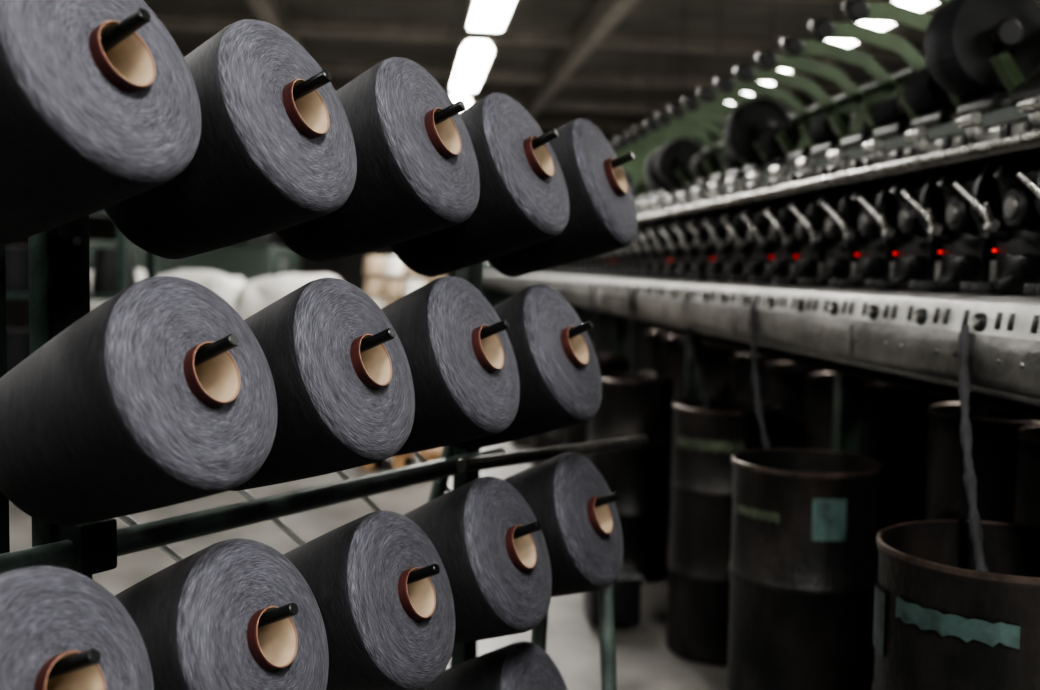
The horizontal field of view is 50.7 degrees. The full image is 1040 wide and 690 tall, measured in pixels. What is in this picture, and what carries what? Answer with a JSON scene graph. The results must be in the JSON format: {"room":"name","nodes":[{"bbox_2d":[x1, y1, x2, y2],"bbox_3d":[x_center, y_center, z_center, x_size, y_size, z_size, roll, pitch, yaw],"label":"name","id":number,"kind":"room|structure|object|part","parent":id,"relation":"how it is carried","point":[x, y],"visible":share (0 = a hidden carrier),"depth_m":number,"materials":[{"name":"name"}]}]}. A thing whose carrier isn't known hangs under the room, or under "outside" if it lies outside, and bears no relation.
{"room":"textile factory","nodes":[
{"label":"textile factory","id":0,"kind":"room"},
{"bbox_2d":[5,238,28,328],"bbox_3d":[-9.169,-1.744,9.975,0.105,4.700,32.000,1,4,-6],"label":"wall","id":1,"kind":"structure","parent":0,"point":[17,310],"depth_m":23.07,"materials":[{"name":"grey paint"}]},
{"bbox_2d":[9,442,726,689],"bbox_3d":[-1.209,0.730,11.012,16.000,0.100,32.000,1,4,-6],"label":"floor","id":2,"kind":"structure","parent":0,"point":[644,661],"depth_m":5.07,"materials":[{"name":"concrete"}]},
{"bbox_2d":[5,209,156,371],"bbox_3d":[-3.601,0.016,6.621,2.650,1.840,0.550,1,4,0],"label":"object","id":3,"kind":"object","parent":2,"relation":"on","point":[114,267],"visible":0.2,"depth_m":6.48,"materials":[{"name":"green paint"}]},
{"bbox_2d":[89,233,299,282],"bbox_3d":[-4.205,-0.622,14.625,2.360,2.000,3.600,1,4,-6],"label":"machine","id":4,"kind":"object","parent":2,"relation":"on","point":[258,257],"visible":0.09,"depth_m":12.88,"materials":[{"name":"metal"}]},
{"bbox_2d":[0,8,648,689],"bbox_3d":[-0.438,0.456,1.904,0.880,1.724,2.301,3,5,32],"label":"yarn creel","id":5,"kind":"object","parent":2,"relation":"on","point":[58,257],"visible":0.38,"depth_m":1.61,"materials":[{"name":"paint"}]},
{"bbox_2d":[0,566,153,689],"bbox_3d":[-0.584,0.389,1.187,0.337,0.316,0.271,3,4,27],"label":"cone","id":6,"kind":"object","parent":5,"relation":"on","point":[49,614],"visible":0.94,"depth_m":1.16,"materials":[{"name":"grey fabric"}]},
{"bbox_2d":[0,0,201,245],"bbox_3d":[-0.546,-0.270,1.244,0.339,0.320,0.270,3,4,28],"label":"cone","id":7,"kind":"object","parent":5,"relation":"on","point":[85,130],"visible":0.96,"depth_m":1.15,"materials":[{"name":"grey fabric"}]},
{"bbox_2d":[0,276,277,525],"bbox_3d":[-0.479,0.072,1.347,0.335,0.316,0.268,3,4,27],"label":"cone","id":8,"kind":"object","parent":5,"relation":"on","point":[113,416],"visible":0.96,"depth_m":1.25,"materials":[{"name":"grey fabric"}]},
{"bbox_2d":[115,538,328,689],"bbox_3d":[-0.435,0.406,1.414,0.340,0.320,0.270,2,4,17],"label":"cone","id":9,"kind":"object","parent":5,"relation":"on","point":[196,618],"visible":0.82,"depth_m":1.34,"materials":[{"name":"grey fabric"}]},
{"bbox_2d":[104,19,356,258],"bbox_3d":[-0.402,-0.270,1.470,0.332,0.312,0.268,3,4,21],"label":"cone","id":10,"kind":"object","parent":5,"relation":"on","point":[264,161],"visible":0.81,"depth_m":1.38,"materials":[{"name":"grey fabric"}]},
{"bbox_2d":[230,277,414,490],"bbox_3d":[-0.328,0.060,1.589,0.337,0.316,0.270,3,4,27],"label":"cone","id":11,"kind":"object","parent":5,"relation":"on","point":[341,407],"visible":0.72,"depth_m":1.48,"materials":[{"name":"grey fabric"}]},
{"bbox_2d":[283,510,455,689],"bbox_3d":[-0.278,0.405,1.662,0.336,0.315,0.267,2,4,17],"label":"cone","id":12,"kind":"object","parent":5,"relation":"on","point":[383,632],"visible":0.7,"depth_m":1.57,"materials":[{"name":"grey fabric"}]},
{"bbox_2d":[275,57,479,262],"bbox_3d":[-0.243,-0.286,1.723,0.337,0.316,0.270,3,4,21],"label":"cone","id":13,"kind":"object","parent":5,"relation":"on","point":[416,177],"visible":0.73,"depth_m":1.63,"materials":[{"name":"grey fabric"}]},
{"bbox_2d":[381,276,519,456],"bbox_3d":[-0.173,0.042,1.833,0.337,0.316,0.270,3,4,27],"label":"cone","id":14,"kind":"object","parent":5,"relation":"on","point":[467,387],"visible":0.63,"depth_m":1.72,"materials":[{"name":"grey fabric"}]},
{"bbox_2d":[404,476,551,643],"bbox_3d":[-0.117,0.383,1.921,0.339,0.320,0.269,3,4,28],"label":"cone","id":15,"kind":"object","parent":5,"relation":"on","point":[501,584],"visible":0.7,"depth_m":1.81,"materials":[{"name":"grey fabric"}]},
{"bbox_2d":[390,93,568,276],"bbox_3d":[-0.092,-0.282,1.956,0.343,0.324,0.272,2,4,19],"label":"cone","id":16,"kind":"object","parent":5,"relation":"on","point":[523,202],"visible":0.73,"depth_m":1.87,"materials":[{"name":"grey fabric"}]},
{"bbox_2d":[422,641,567,689],"bbox_3d":[-0.065,0.691,2.007,0.335,0.315,0.267,3,4,27],"label":"cone","id":17,"kind":"object","parent":5,"relation":"on","point":[523,665],"visible":0.94,"depth_m":1.95,"materials":[{"name":"grey fabric"}]},
{"bbox_2d":[452,284,601,449],"bbox_3d":[-0.015,0.044,2.079,0.340,0.321,0.269,3,5,30],"label":"cone","id":18,"kind":"object","parent":5,"relation":"on","point":[560,379],"visible":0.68,"depth_m":1.96,"materials":[{"name":"grey fabric"}]},
{"bbox_2d":[488,118,636,276],"bbox_3d":[0.067,-0.293,2.213,0.335,0.315,0.268,3,4,26],"label":"cone","id":19,"kind":"object","parent":5,"relation":"on","point":[602,210],"visible":0.61,"depth_m":2.11,"materials":[{"name":"grey fabric"}]},
{"bbox_2d":[504,452,623,596],"bbox_3d":[0.030,0.361,2.153,0.333,0.313,0.268,3,4,24],"label":"cone","id":20,"kind":"object","parent":5,"relation":"on","point":[584,542],"visible":0.59,"depth_m":2.05,"materials":[{"name":"grey fabric"}]},
{"bbox_2d":[362,255,445,469],"bbox_3d":[-0.852,0.109,8.127,0.600,1.525,0.720,1,4,0],"label":"tubes","id":21,"kind":"object","parent":2,"relation":"on","point":[379,289],"visible":0.16,"depth_m":7.81,"materials":[{"name":"beige cardboard"}]},
{"bbox_2d":[510,436,532,447],"bbox_3d":[0.129,0.357,9.114,0.412,0.950,0.412,1,4,-6],"label":"can","id":22,"kind":"object","parent":2,"relation":"on","point":[526,442],"visible":0.02,"depth_m":8.96,"materials":[{"name":"metal"}]},
{"bbox_2d":[532,428,562,465],"bbox_3d":[0.290,0.461,7.626,0.412,0.950,0.412,1,4,-6],"label":"can","id":23,"kind":"object","parent":2,"relation":"on","point":[552,438],"visible":0.02,"depth_m":7.47,"materials":[{"name":"metal"}]},
{"bbox_2d":[562,287,633,457],"bbox_3d":[0.452,0.343,6.426,0.412,1.356,0.414,1,4,-6],"label":"can","id":24,"kind":"object","parent":2,"relation":"on","point":[578,433],"visible":0.23,"depth_m":6.29,"materials":[{"name":"metal"}]},
{"bbox_2d":[583,562,644,630],"bbox_3d":[0.378,1.041,4.551,0.220,0.215,0.260,1,4,-6],"label":"can","id":25,"kind":"object","parent":2,"relation":"on","point":[627,587],"visible":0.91,"depth_m":4.44,"materials":[{"name":"black plastic"}]},
{"bbox_2d":[587,291,673,582],"bbox_3d":[0.526,0.423,5.280,0.412,1.355,0.414,1,4,-6],"label":"can","id":26,"kind":"object","parent":2,"relation":"on","point":[632,404],"visible":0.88,"depth_m":5.12,"materials":[{"name":"metal"}]},
{"bbox_2d":[641,331,709,373],"bbox_3d":[0.950,0.465,6.790,0.422,1.080,0.422,1,4,-6],"label":"can","id":27,"kind":"object","parent":2,"relation":"on","point":[650,340],"visible":0.06,"depth_m":6.65,"materials":[{"name":"metal"}]},
{"bbox_2d":[660,336,733,529],"bbox_3d":[1.001,0.498,6.314,0.422,1.080,0.422,1,4,-6],"label":"can","id":28,"kind":"object","parent":2,"relation":"on","point":[670,349],"visible":0.05,"depth_m":6.16,"materials":[{"name":"metal"}]},
{"bbox_2d":[680,341,760,399],"bbox_3d":[1.052,0.531,5.848,0.422,1.080,0.422,1,4,-6],"label":"can","id":29,"kind":"object","parent":2,"relation":"on","point":[716,363],"visible":0.03,"depth_m":5.63,"materials":[{"name":"metal"}]},
{"bbox_2d":[666,296,780,665],"bbox_3d":[0.789,0.498,4.239,0.412,1.356,0.464,2,4,15],"label":"can","id":30,"kind":"object","parent":2,"relation":"on","point":[706,433],"visible":0.67,"depth_m":4.07,"materials":[{"name":"metal"}]},
{"bbox_2d":[482,0,1039,561],"bbox_3d":[0.618,-0.278,9.247,1.011,2.215,15.952,1,4,-6],"label":"machine","id":31,"kind":"object","parent":2,"relation":"on","point":[855,249],"visible":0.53,"depth_m":3.23,"materials":[{"name":"metal"}]},
{"bbox_3d":[0.289,-0.464,8.872,0.191,0.205,15.200,1,4,-6],"label":"fascia rail","id":32,"kind":"part","parent":31,"relation":"part of","materials":[{"name":"metal"}]},
{"bbox_3d":[0.630,-0.059,8.937,0.790,1.660,15.200,1,4,-6],"label":"frame","id":33,"kind":"part","parent":31,"relation":"part of","materials":[{"name":"grey metal"}]},
{"bbox_2d":[633,67,913,179],"bbox_3d":[0.776,-1.138,8.877,0.166,0.289,15.200,1,4,-6],"label":"rail","id":34,"kind":"object","parent":31,"relation":"on","point":[900,76],"depth_m":4.08,"materials":[{"name":"green metal"}]},
{"bbox_3d":[0.522,-0.944,8.863,0.459,0.162,15.200,1,4,-6],"label":"take off rail","id":35,"kind":"part","parent":31,"relation":"part of","materials":[{"name":"metal"}]},
{"bbox_2d":[730,354,825,401],"bbox_3d":[1.147,0.593,4.966,0.422,1.080,0.422,1,4,-6],"label":"can","id":36,"kind":"object","parent":2,"relation":"on","point":[741,384],"visible":0.07,"depth_m":4.83,"materials":[{"name":"metal"}]},
{"bbox_2d":[725,303,883,689],"bbox_3d":[0.751,0.568,3.209,0.402,1.355,0.827,1,4,-6],"label":"can","id":37,"kind":"object","parent":2,"relation":"on","point":[803,565],"visible":1,"depth_m":2.84,"materials":[{"name":"metal"}]},
{"bbox_2d":[763,362,869,447],"bbox_3d":[1.197,0.625,4.509,0.422,1.080,0.422,1,4,-6],"label":"can","id":38,"kind":"object","parent":2,"relation":"on","point":[784,382],"visible":0.09,"depth_m":4.34,"materials":[{"name":"metal"}]},
{"bbox_2d":[804,372,925,529],"bbox_3d":[1.247,0.658,4.043,0.422,1.080,0.422,1,4,-6],"label":"can","id":39,"kind":"object","parent":2,"relation":"on","point":[891,416],"visible":0.19,"depth_m":3.84,"materials":[{"name":"metal"}]},
{"bbox_2d":[871,324,1039,689],"bbox_3d":[0.895,0.648,2.079,0.442,1.355,0.442,1,4,-6],"label":"can","id":40,"kind":"object","parent":2,"relation":"on","point":[957,601],"visible":1,"depth_m":1.97,"materials":[{"name":"metal"}]},
{"bbox_2d":[924,402,1039,523],"bbox_3d":[1.350,0.724,3.101,0.422,1.080,0.422,1,4,-6],"label":"can","id":41,"kind":"object","parent":2,"relation":"on","point":[994,447],"visible":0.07,"depth_m":2.96,"materials":[{"name":"metal"}]},
{"bbox_3d":[-3.307,0.465,8.044,0.747,0.747,0.871,1,4,0],"label":"sack","id":42,"kind":"object","parent":2,"relation":"on","visible":0},
{"bbox_2d":[90,268,146,310],"bbox_3d":[-3.087,-0.227,8.112,0.789,0.690,0.876,1,4,0],"label":"sack","id":43,"kind":"object","parent":42,"relation":"on","point":[141,274],"visible":0.02,"depth_m":7.74,"materials":[{"name":"white fabric"}]},
{"bbox_3d":[-2.507,0.479,8.146,0.756,0.735,0.872,1,4,0],"label":"sack","id":44,"kind":"object","parent":2,"relation":"on","visible":0},
{"bbox_2d":[157,269,245,312],"bbox_3d":[-2.351,-0.208,8.022,0.778,0.689,0.901,1,4,0],"label":"sack","id":45,"kind":"object","parent":44,"relation":"on","point":[229,288],"visible":0.17,"depth_m":7.74,"materials":[{"name":"white fabric"}]},
{"bbox_3d":[-1.701,0.509,8.064,0.762,0.713,0.870,1,4,0],"label":"sack","id":46,"kind":"object","parent":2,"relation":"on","visible":0},
{"bbox_2d":[238,273,338,319],"bbox_3d":[-1.642,-0.184,8.117,0.770,0.695,0.878,1,4,0],"label":"sack","id":47,"kind":"object","parent":46,"relation":"on","point":[259,293],"visible":0.29,"depth_m":7.74,"materials":[{"name":"white fabric"}]},
{"bbox_2d":[89,140,723,298],"bbox_3d":[-2.892,-2.782,26.766,16.000,4.700,0.102,1,4,-6],"label":"wall","id":48,"kind":"structure","parent":0,"point":[350,269],"depth_m":26.61,"materials":[{"name":"grey paint"}]},
{"bbox_2d":[143,0,925,142],"bbox_3d":[-1.125,-4.058,10.684,16.000,0.100,32.000,1,4,-6],"label":"ceiling","id":49,"kind":"structure","parent":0,"point":[738,18],"depth_m":15.08,"materials":[{"name":"paint"}]},
{"bbox_2d":[450,0,472,112],"bbox_3d":[-0.747,-3.394,12.688,0.290,1.475,2.100,1,4,-6],"label":"ceiling lamp","id":50,"kind":"object","parent":49,"relation":"hanging from","point":[467,101],"depth_m":11.83,"materials":[{"name":"white"}]},
{"bbox_2d":[449,0,495,91],"bbox_3d":[-0.440,-3.196,9.861,0.290,1.475,2.100,1,4,-6],"label":"ceiling lamp","id":51,"kind":"object","parent":49,"relation":"hanging from","point":[475,56],"depth_m":9.57,"materials":[{"name":"white"}]},
{"bbox_2d":[465,0,516,31],"bbox_3d":[-0.139,-3.000,7.084,0.290,1.475,2.100,1,4,-6],"label":"ceiling lamp","id":52,"kind":"object","parent":49,"relation":"attached to","point":[484,14],"depth_m":7.65,"materials":[{"name":"white"}]},
{"bbox_2d":[717,0,793,103],"bbox_3d":[2.185,-3.207,10.700,0.290,1.475,2.100,1,4,-6],"label":"ceiling lamp","id":53,"kind":"object","parent":49,"relation":"hanging from","point":[786,70],"depth_m":10.22,"materials":[{"name":"white"}]},
{"bbox_2d":[825,0,939,46],"bbox_3d":[2.529,-2.984,7.526,0.290,1.475,2.100,1,4,-6],"label":"ceiling lamp","id":54,"kind":"object","parent":49,"relation":"hanging from","point":[919,5],"depth_m":7.68,"materials":[{"name":"white"}]},
{"bbox_2d":[605,51,628,136],"bbox_3d":[1.497,-3.653,17.047,0.290,1.475,2.100,1,4,-6],"label":"ceiling lamp","id":55,"kind":"object","parent":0,"point":[628,51],"depth_m":16.21,"materials":[{"name":"black metal"}]},
{"bbox_2d":[649,0,684,119],"bbox_3d":[1.841,-3.430,13.873,0.290,1.475,2.100,1,4,-6],"label":"ceiling lamp","id":56,"kind":"object","parent":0,"point":[684,0],"depth_m":13.05,"materials":[{"name":"black metal"}]},
{"bbox_2d":[724,68,1039,148],"bbox_3d":[6.835,-1.584,11.721,0.111,4.700,32.000,1,4,-6],"label":"wall","id":57,"kind":"structure","parent":0,"point":[866,126],"depth_m":19.08,"materials":[{"name":"grey paint"}]}
]}

